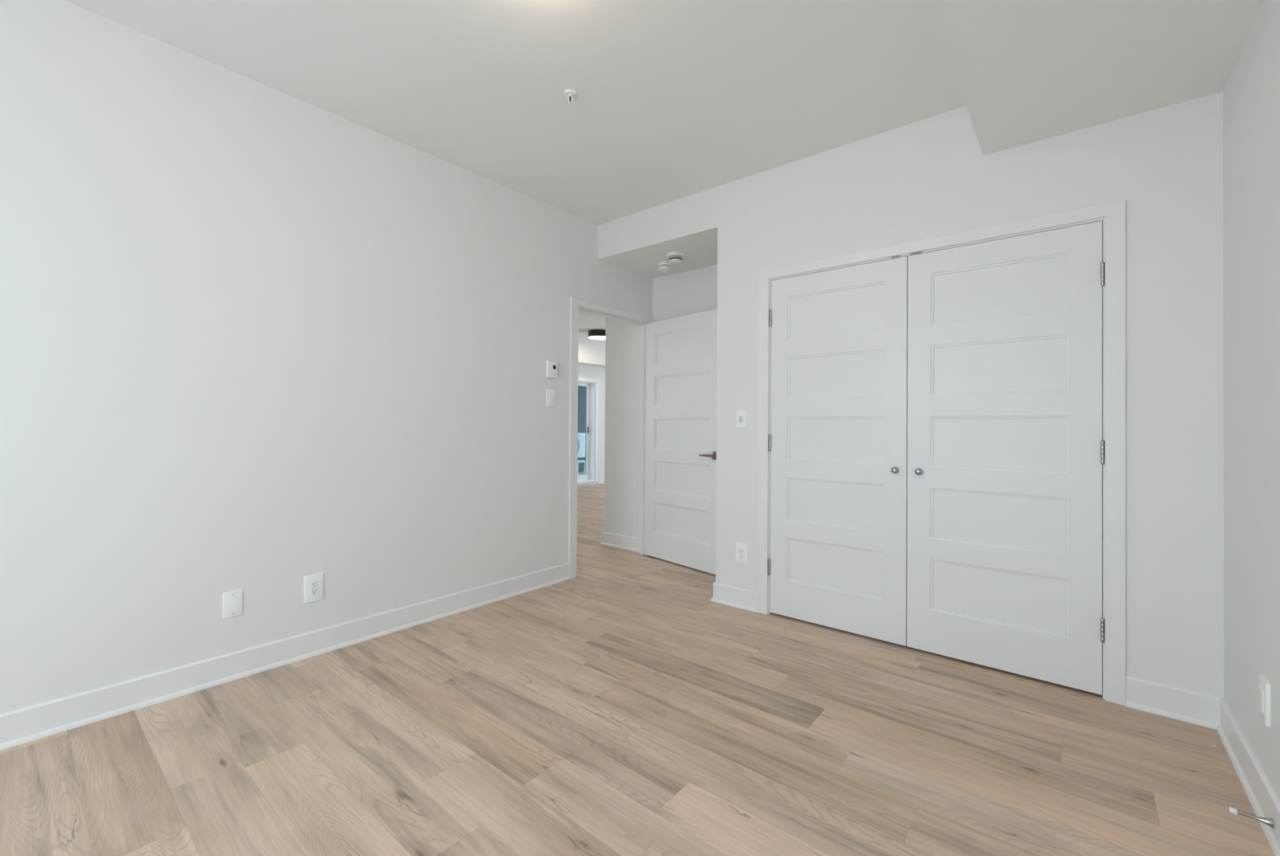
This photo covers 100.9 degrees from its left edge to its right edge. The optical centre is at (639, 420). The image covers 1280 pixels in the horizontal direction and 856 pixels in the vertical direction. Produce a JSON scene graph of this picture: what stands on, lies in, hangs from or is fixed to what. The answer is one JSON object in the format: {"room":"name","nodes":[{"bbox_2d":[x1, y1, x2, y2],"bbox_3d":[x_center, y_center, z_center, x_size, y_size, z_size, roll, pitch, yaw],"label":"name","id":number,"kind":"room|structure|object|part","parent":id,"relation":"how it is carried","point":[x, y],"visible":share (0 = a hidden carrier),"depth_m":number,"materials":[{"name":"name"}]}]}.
{"room":"empty bedroom","nodes":[
{"label":"empty bedroom","id":0,"kind":"room"},
{"bbox_2d":[0,0,653,713],"bbox_3d":[-1.711,-0.203,2.601,0.088,2.735,5.606,0,-1,40],"label":"wall","id":1,"kind":"structure","parent":0,"point":[257,339],"depth_m":2.38,"materials":[{"name":"paint"}]},
{"bbox_2d":[222,589,242,617],"bbox_3d":[-1.834,0.826,2.379,0.007,0.115,0.071,0,-1,40],"label":"blank plate","id":2,"kind":"object","parent":1,"relation":"attached to","point":[232,600],"visible":1,"depth_m":2.38,"materials":[{"name":"white plastic"}]},
{"bbox_2d":[0,562,569,750],"bbox_3d":[-1.932,1.101,2.248,0.023,0.120,4.404,0,-1,40],"label":"baseboard","id":3,"kind":"structure","parent":1,"relation":"attached to","point":[31,722],"depth_m":2.38,"materials":[{"name":"wood"}]},
{"bbox_2d":[303,572,324,603],"bbox_3d":[-1.623,0.834,2.632,0.009,0.134,0.087,0,-1,40],"label":"wall outlet","id":4,"kind":"object","parent":1,"relation":"attached to","point":[313,588],"visible":1,"depth_m":2.63,"materials":[{"name":"white plastic"}]},
{"bbox_2d":[311,580,318,595],"bbox_3d":[-1.621,0.834,2.630,0.002,0.067,0.033,0,-1,40],"label":"receptacle","id":5,"kind":"object","parent":4,"relation":"attached to","point":[314,584],"depth_m":2.63,"materials":[{"name":"white plastic"}]},
{"bbox_2d":[546,388,555,406],"bbox_3d":[-0.643,-0.162,3.814,0.013,0.127,0.080,0,-1,40],"label":"light switch","id":6,"kind":"object","parent":1,"relation":"attached to","point":[550,393],"visible":1,"depth_m":3.81,"materials":[{"name":"white plastic"}]},
{"bbox_2d":[546,360,556,377],"bbox_3d":[-0.638,-0.367,3.806,0.030,0.120,0.086,0,-1,40],"label":"thermostat","id":7,"kind":"object","parent":1,"relation":"attached to","point":[551,366],"visible":1,"depth_m":3.79,"materials":[{"name":"white plastic"}]},
{"bbox_2d":[568,296,653,578],"bbox_3d":[-0.244,0.132,4.371,0.118,2.110,1.002,0,-1,40],"label":"door frame","id":8,"kind":"structure","parent":1,"relation":"attached to","point":[576,305],"depth_m":4.01,"materials":[{"name":"wood"}]},
{"bbox_3d":[-0.283,0.132,4.407,0.012,2.110,0.995,0,-1,40],"label":"hallway casing","id":9,"kind":"part","parent":8,"relation":"part of","materials":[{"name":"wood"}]},
{"bbox_2d":[64,0,965,336],"bbox_3d":[-0.316,-1.604,4.964,7.950,0.120,11.000,0,-1,40],"label":"ceiling","id":10,"kind":"structure","parent":0,"point":[674,100],"depth_m":2.38,"materials":[{"name":"white paint"}]},
{"bbox_2d":[564,88,576,105],"bbox_3d":[-0.333,-1.536,2.522,0.061,0.051,0.061,0,-1,40],"label":"sprinkler head","id":11,"kind":"object","parent":10,"relation":"attached to","point":[569,93],"visible":1,"depth_m":2.52},
{"bbox_3d":[-0.333,-1.536,2.522,0.023,0.048,0.022,0,0,35],"label":"frame","id":12,"kind":"part","parent":11,"relation":"part of","materials":[{"name":"metal"}]},
{"bbox_2d":[587,329,605,339],"bbox_3d":[-0.680,-1.462,8.988,0.404,0.112,0.404,0,-1,40],"label":"ceiling lamp","id":13,"kind":"object","parent":10,"relation":"attached to","point":[596,334],"visible":0.68,"depth_m":8.83,"materials":[{"name":"plastic"}]},
{"bbox_2d":[588,335,605,339],"bbox_3d":[-0.680,-1.421,8.988,0.391,0.025,0.391,0,-1,40],"label":"diffuser","id":14,"kind":"object","parent":13,"relation":"attached to","point":[596,337],"depth_m":8.99,"materials":[{"name":"white"}]},
{"bbox_2d":[577,385,586,471],"bbox_3d":[-2.040,-0.326,12.084,0.120,3.312,8.000,0,-1,40],"label":"wall","id":15,"kind":"structure","parent":0,"point":[581,389],"depth_m":12.76,"materials":[{"name":"blue"}]},
{"bbox_2d":[577,364,604,485],"bbox_3d":[-3.273,-0.179,7.392,0.200,2.735,11.000,0,-1,40],"label":"wall","id":16,"kind":"structure","parent":0,"point":[588,371],"depth_m":10.26,"materials":[{"name":"paint"}]},
{"bbox_2d":[577,382,590,479],"bbox_3d":[-1.606,0.197,9.493,0.072,1.885,1.970,0,-1,40],"label":"door","id":17,"kind":"structure","parent":16,"relation":"in","point":[580,477],"depth_m":10.18,"materials":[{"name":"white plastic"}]},
{"bbox_2d":[577,377,598,483],"bbox_3d":[-1.525,0.174,9.427,0.160,1.971,2.102,0,-1,40],"label":"door frame","id":18,"kind":"structure","parent":16,"relation":"attached to","point":[593,468],"depth_m":10.17,"materials":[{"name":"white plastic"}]},
{"bbox_2d":[597,476,604,484],"bbox_3d":[-0.283,1.173,10.833,0.023,0.120,1.660,0,-1,40],"label":"baseboard","id":19,"kind":"structure","parent":16,"relation":"attached to","point":[601,480],"depth_m":10.26,"materials":[{"name":"wood"}]},
{"bbox_2d":[577,334,605,367],"bbox_3d":[-1.221,-1.279,9.472,0.310,0.478,5.000,0,-1,40],"label":"ceiling","id":20,"kind":"structure","parent":0,"point":[591,352],"depth_m":9.65,"materials":[{"name":"paint"}]},
{"bbox_2d":[0,483,1275,855],"bbox_3d":[-0.334,1.191,4.945,7.950,0.001,11.000,0,-1,40],"label":"floor","id":21,"kind":"structure","parent":0,"point":[616,707],"depth_m":1.85,"materials":[{"name":"brown wood"}]},
{"bbox_2d":[598,226,717,278],"bbox_3d":[0.317,-1.411,4.121,1.100,0.269,0.702,0,-1,40],"label":"ceiling","id":22,"kind":"structure","parent":0,"point":[700,249],"depth_m":4.09,"materials":[{"name":"white paint"}]},
{"bbox_2d":[657,261,672,271],"bbox_3d":[0.202,-1.249,4.304,0.122,0.054,0.122,0,-1,40],"label":"detector","id":23,"kind":"object","parent":22,"relation":"attached to","point":[664,266],"visible":1,"depth_m":4.26,"materials":[{"name":"plastic"}]},
{"bbox_2d":[666,251,684,263],"bbox_3d":[0.274,-1.248,4.073,0.146,0.059,0.146,0,-1,40],"label":"smoke detector","id":24,"kind":"object","parent":22,"relation":"attached to","point":[674,257],"visible":1,"depth_m":4.03,"materials":[{"name":"plastic"}]},
{"bbox_2d":[604,264,717,537],"bbox_3d":[2.921,-0.149,5.843,4.080,2.735,5.294,0,-1,40],"label":"wall","id":25,"kind":"structure","parent":0,"point":[695,291],"depth_m":4.91,"materials":[{"name":"paint"}]},
{"bbox_2d":[600,531,638,551],"bbox_3d":[1.507,1.157,6.981,0.499,0.120,5.317,0,-1,40],"label":"baseboard","id":26,"kind":"structure","parent":25,"relation":"attached to","point":[618,540],"depth_m":4.94,"materials":[{"name":"wood"}]},
{"bbox_3d":[1.507,1.208,6.980,0.499,0.019,5.317,0,-1,40],"label":"shoe moulding","id":27,"kind":"part","parent":26,"relation":"part of","materials":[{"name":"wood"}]},
{"bbox_2d":[598,91,1223,697],"bbox_3d":[1.183,-0.178,3.388,3.370,2.735,0.706,0,-1,40],"label":"wall","id":28,"kind":"structure","parent":0,"point":[930,177],"depth_m":2.23,"materials":[{"name":"paint"}]},
{"bbox_2d":[644,308,717,574],"bbox_3d":[0.342,0.161,4.346,0.146,2.031,0.873,1,-1,-41],"label":"door","id":29,"kind":"structure","parent":28,"relation":"in","point":[681,384],"depth_m":4.33,"materials":[{"name":"wood"}]},
{"bbox_3d":[0.504,0.268,4.061,0.020,0.024,0.129,1,-1,-43],"label":"lever","id":30,"kind":"part","parent":29,"relation":"part of","materials":[{"name":"silver metal"}]},
{"bbox_3d":[0.555,0.268,4.036,0.044,0.067,0.067,1,-1,-41],"label":"lever handle","id":31,"kind":"part","parent":29,"relation":"part of","materials":[{"name":"silver metal"}]},
{"bbox_2d":[711,582,757,612],"bbox_3d":[0.823,1.129,3.646,0.334,0.120,0.717,0,-1,40],"label":"baseboard","id":32,"kind":"structure","parent":28,"relation":"attached to","point":[737,597],"depth_m":3.37,"materials":[{"name":"wood"}]},
{"bbox_3d":[0.823,1.179,3.646,0.334,0.019,0.717,0,-1,40],"label":"shoe moulding","id":33,"kind":"part","parent":32,"relation":"part of","materials":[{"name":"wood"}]},
{"bbox_2d":[735,410,746,427],"bbox_3d":[0.644,-0.007,3.366,0.076,0.113,0.011,0,-1,40],"label":"dimmer switch","id":34,"kind":"object","parent":28,"relation":"attached to","point":[741,415],"visible":1,"depth_m":3.36,"materials":[{"name":"white plastic"}]},
{"bbox_3d":[0.643,-0.007,3.364,0.045,0.090,0.003,0,-1,40],"label":"switch frame","id":35,"kind":"part","parent":34,"relation":"part of","materials":[{"name":"white plastic"}]},
{"bbox_2d":[735,542,747,564],"bbox_3d":[0.645,0.844,3.356,0.083,0.132,0.009,0,-1,40],"label":"wall outlet","id":36,"kind":"object","parent":28,"relation":"attached to","point":[741,548],"visible":1,"depth_m":3.35,"materials":[{"name":"white plastic"}]},
{"bbox_2d":[738,547,743,559],"bbox_3d":[0.643,0.844,3.354,0.033,0.067,0.002,0,-1,40],"label":"receptacle","id":37,"kind":"object","parent":36,"relation":"attached to","point":[740,549],"depth_m":3.35,"materials":[{"name":"white plastic"}]},
{"bbox_2d":[768,256,907,645],"bbox_3d":[1.093,0.157,3.001,0.772,2.031,0.067,0,-1,40],"label":"door","id":38,"kind":"structure","parent":28,"relation":"in","point":[838,436],"depth_m":2.97,"materials":[{"name":"wood"}]},
{"bbox_3d":[1.338,0.262,2.774,0.034,0.034,0.032,0,-1,40],"label":"knob","id":39,"kind":"part","parent":38,"relation":"part of","materials":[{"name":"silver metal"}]},
{"bbox_2d":[757,199,1125,705],"bbox_3d":[1.421,0.131,2.788,1.679,2.112,0.128,0,-1,40],"label":"door frame","id":40,"kind":"structure","parent":28,"relation":"attached to","point":[1112,215],"depth_m":2.25,"materials":[{"name":"wood"}]},
{"bbox_3d":[1.438,-0.864,2.745,0.053,0.009,0.032,0,-1,40],"label":"catch plate","id":41,"kind":"part","parent":40,"relation":"part of","materials":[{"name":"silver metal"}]},
{"bbox_2d":[906,221,1104,694],"bbox_3d":[1.691,0.157,2.507,0.772,2.031,0.067,0,-1,40],"label":"door","id":42,"kind":"structure","parent":28,"relation":"in","point":[1006,451],"depth_m":2.48,"materials":[{"name":"wood"}]},
{"bbox_3d":[1.425,0.262,2.703,0.034,0.034,0.032,0,-1,40],"label":"knob","id":43,"kind":"part","parent":42,"relation":"part of","materials":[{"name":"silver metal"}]},
{"bbox_2d":[1125,675,1220,728],"bbox_3d":[2.128,1.127,2.117,0.268,0.120,0.023,0,-1,40],"label":"baseboard","id":44,"kind":"structure","parent":28,"relation":"attached to","point":[1198,708],"depth_m":2.11,"materials":[{"name":"wood"}]},
{"bbox_3d":[2.124,1.177,2.112,0.268,0.019,0.011,0,-1,40],"label":"shoe moulding","id":45,"kind":"part","parent":44,"relation":"part of","materials":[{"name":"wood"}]},
{"bbox_2d":[929,0,1262,155],"bbox_3d":[0.464,-1.435,0.490,0.786,0.270,4.700,0,-1,40],"label":"ceiling","id":46,"kind":"structure","parent":0,"point":[1026,72],"depth_m":1.86,"materials":[{"name":"white paint"}]},
{"bbox_2d":[1222,0,1279,799],"bbox_3d":[0.970,-0.201,0.385,0.130,2.735,5.606,0,-1,40],"label":"wall","id":47,"kind":"structure","parent":0,"point":[1251,91],"depth_m":1.70,"materials":[{"name":"paint"}]},
{"bbox_2d":[1216,697,1279,855],"bbox_3d":[0.741,1.104,0.229,0.023,0.120,4.700,0,-1,40],"label":"baseboard","id":48,"kind":"structure","parent":47,"relation":"attached to","point":[1265,802],"depth_m":1.67,"materials":[{"name":"wood"}]},
{"bbox_2d":[1228,806,1274,827],"bbox_3d":[1.746,1.131,1.510,0.082,0.026,0.026,0,-1,40],"label":"door stop","id":49,"kind":"object","parent":47,"relation":"attached to","point":[1268,820],"visible":1,"depth_m":1.50,"materials":[{"name":"silver metal"}]},
{"bbox_3d":[1.750,1.131,1.507,0.072,0.026,0.026,0,-1,40],"label":"rod","id":50,"kind":"part","parent":49,"relation":"part of","materials":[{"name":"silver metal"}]},
{"bbox_2d":[1258,674,1270,727],"bbox_3d":[1.863,0.835,1.577,0.012,0.128,0.074,0,-1,40],"label":"wall plate","id":51,"kind":"object","parent":47,"relation":"attached to","point":[1264,684],"visible":1,"depth_m":1.56,"materials":[{"name":"white plastic"}]},
{"bbox_3d":[-1.804,1.283,10.895,2.000,0.120,6.500,0,-1,40],"label":"floor","id":52,"kind":"structure","parent":0,"visible":0},
{"bbox_2d":[577,457,585,474],"bbox_3d":[-1.573,1.025,11.629,0.286,0.410,0.806,0,-1,40],"label":"stand","id":53,"kind":"object","parent":52,"relation":"on","point":[578,460],"visible":0.27,"depth_m":11.83,"materials":[{"name":"white metal"}]},
{"bbox_2d":[577,432,585,457],"bbox_3d":[-1.564,0.545,11.627,0.296,0.550,0.840,0,-1,40],"label":"air conditioner","id":54,"kind":"object","parent":53,"relation":"on","point":[581,436],"visible":0.07,"depth_m":11.74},
{"bbox_2d":[577,439,580,453],"bbox_3d":[-1.469,0.550,11.523,0.016,0.430,0.430,0,-1,40],"label":"fan grille","id":55,"kind":"object","parent":54,"relation":"attached to","point":[579,440],"depth_m":11.66,"materials":[{"name":"white plastic"}]},
{"bbox_3d":[-1.573,0.907,11.630,0.280,0.045,0.800,0,-1,40],"label":"rail","id":56,"kind":"part","parent":53,"relation":"part of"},
{"bbox_3d":[-1.235,1.084,11.842,0.030,0.300,0.040,0,-1,40],"label":"leg","id":57,"kind":"part","parent":53,"relation":"part of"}
]}

